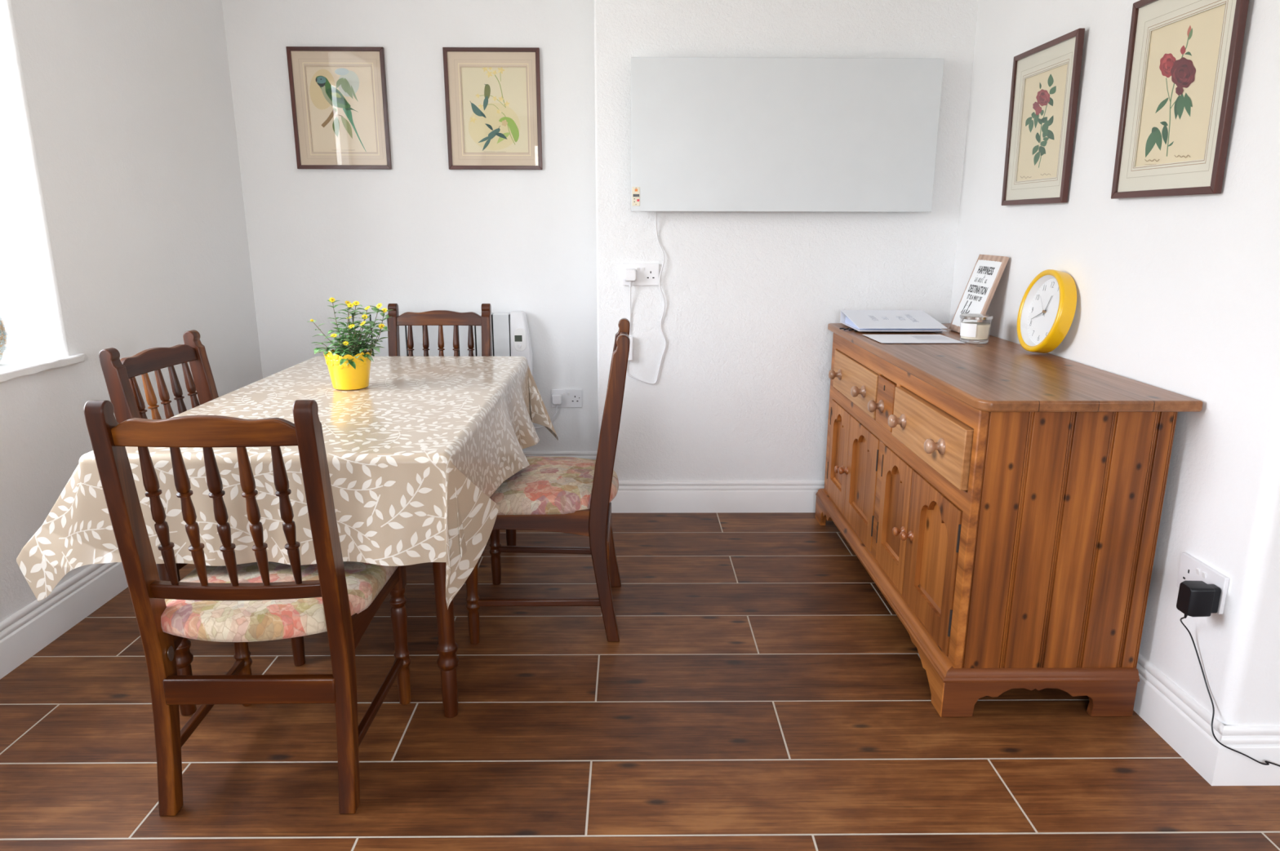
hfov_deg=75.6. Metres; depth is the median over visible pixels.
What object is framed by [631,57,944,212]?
heater
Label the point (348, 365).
potted plant
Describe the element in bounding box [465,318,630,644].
dining chair
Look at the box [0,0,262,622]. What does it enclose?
wall
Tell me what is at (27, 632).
baseboard
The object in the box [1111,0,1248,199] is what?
framed print
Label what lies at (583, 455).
baseboard
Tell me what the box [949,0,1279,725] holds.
wall
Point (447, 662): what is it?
dining table
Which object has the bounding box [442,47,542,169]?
framed print
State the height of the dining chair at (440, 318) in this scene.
0.887 m
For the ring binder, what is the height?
0.049 m
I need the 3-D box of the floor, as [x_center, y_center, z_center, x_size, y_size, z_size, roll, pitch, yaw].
[0.641,1.093,0.841,6.100,0.120,7.100,0,14,-1]
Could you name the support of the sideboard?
on the floor
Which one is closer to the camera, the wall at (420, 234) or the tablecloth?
the tablecloth
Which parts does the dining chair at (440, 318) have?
leg, rail, leg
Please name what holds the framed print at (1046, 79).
attached to the wall at (1180, 295)
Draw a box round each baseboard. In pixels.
[0,562,128,679]
[523,451,597,460]
[611,480,824,513]
[1133,653,1224,786]
[1211,725,1279,786]
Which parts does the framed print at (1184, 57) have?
frame, frame rail, frame rail, frame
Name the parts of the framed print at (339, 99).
frame, frame rail, frame rail, frame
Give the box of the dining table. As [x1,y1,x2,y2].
[156,529,516,718]
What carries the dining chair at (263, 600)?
on the floor
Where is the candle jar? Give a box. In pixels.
[959,313,992,343]
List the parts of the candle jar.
glass, lid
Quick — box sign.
[948,254,1008,333]
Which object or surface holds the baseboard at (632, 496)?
attached to the wall at (741, 391)
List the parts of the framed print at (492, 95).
frame, frame rail, frame rail, frame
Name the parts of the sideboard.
knob, door, knob, door panel, knob, drawer, knob, door, door panel, knob, moulding, drawer, door panel, door, knob, knob, knob, frame, door, drawer, door panel, knob, moulding, panel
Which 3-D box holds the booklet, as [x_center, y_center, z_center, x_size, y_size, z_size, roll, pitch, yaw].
[0.949,-0.365,3.090,0.292,0.004,0.215,0,14,-1]
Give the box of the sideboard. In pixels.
[815,323,1203,717]
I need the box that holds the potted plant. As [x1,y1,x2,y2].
[307,297,391,390]
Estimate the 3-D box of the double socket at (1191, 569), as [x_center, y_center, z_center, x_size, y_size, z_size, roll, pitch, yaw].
[1.268,0.355,1.864,0.013,0.086,0.146,0,14,-1]
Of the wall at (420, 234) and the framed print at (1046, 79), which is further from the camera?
the wall at (420, 234)
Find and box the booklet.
[861,331,942,332]
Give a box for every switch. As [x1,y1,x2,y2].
[1195,568,1199,575]
[1201,572,1206,579]
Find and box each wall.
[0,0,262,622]
[222,0,598,451]
[593,0,978,480]
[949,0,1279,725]
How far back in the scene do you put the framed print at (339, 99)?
3.57 m
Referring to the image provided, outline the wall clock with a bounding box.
[1017,269,1076,353]
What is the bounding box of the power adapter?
[1176,581,1279,767]
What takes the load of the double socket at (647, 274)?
attached to the wall at (741, 391)
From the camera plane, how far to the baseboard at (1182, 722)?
1.93 m
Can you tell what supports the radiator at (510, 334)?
attached to the wall at (420, 234)
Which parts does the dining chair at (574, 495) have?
leg, leg, rail, leg, leg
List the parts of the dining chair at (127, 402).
leg, rail, leg, leg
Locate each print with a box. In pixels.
[285,46,391,169]
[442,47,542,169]
[1001,27,1084,205]
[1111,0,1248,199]
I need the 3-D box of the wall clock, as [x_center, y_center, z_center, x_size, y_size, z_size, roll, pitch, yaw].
[1.223,-0.344,2.490,0.086,0.251,0.250,0,14,-1]
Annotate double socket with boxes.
[551,389,582,407]
[622,263,658,285]
[1176,552,1229,614]
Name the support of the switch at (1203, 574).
attached to the double socket at (1191, 569)
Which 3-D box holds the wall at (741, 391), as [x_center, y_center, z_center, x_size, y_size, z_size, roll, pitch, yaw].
[0.569,-0.896,3.617,1.492,2.420,0.750,0,14,-1]
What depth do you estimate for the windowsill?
2.40 m
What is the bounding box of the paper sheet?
[862,334,965,343]
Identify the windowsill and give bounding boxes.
[0,353,84,382]
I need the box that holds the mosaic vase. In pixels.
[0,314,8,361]
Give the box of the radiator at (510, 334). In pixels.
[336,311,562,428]
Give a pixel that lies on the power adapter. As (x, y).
(1195, 598)
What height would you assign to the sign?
0.277 m
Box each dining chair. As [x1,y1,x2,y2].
[83,400,411,816]
[98,329,305,666]
[387,303,492,553]
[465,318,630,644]
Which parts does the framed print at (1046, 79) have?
frame, frame rail, frame rail, frame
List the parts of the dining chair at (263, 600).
leg, maker plate, rail, rail, rail, leg, leg, rail, leg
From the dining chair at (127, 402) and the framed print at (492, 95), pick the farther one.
the framed print at (492, 95)
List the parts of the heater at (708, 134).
control plate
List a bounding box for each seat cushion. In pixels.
[160,561,398,642]
[489,456,618,515]
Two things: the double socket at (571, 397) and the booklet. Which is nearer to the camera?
the booklet
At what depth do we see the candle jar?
2.72 m
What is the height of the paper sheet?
0.004 m
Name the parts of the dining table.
leg, leg, leg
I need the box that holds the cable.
[624,211,666,384]
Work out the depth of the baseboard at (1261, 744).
1.80 m
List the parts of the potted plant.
embossed flower, flower pot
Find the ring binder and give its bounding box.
[840,310,946,331]
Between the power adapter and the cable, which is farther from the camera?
the cable
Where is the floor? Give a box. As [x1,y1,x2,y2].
[0,512,1279,850]
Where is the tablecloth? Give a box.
[16,355,558,610]
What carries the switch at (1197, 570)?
attached to the double socket at (1191, 569)
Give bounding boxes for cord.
[839,328,857,331]

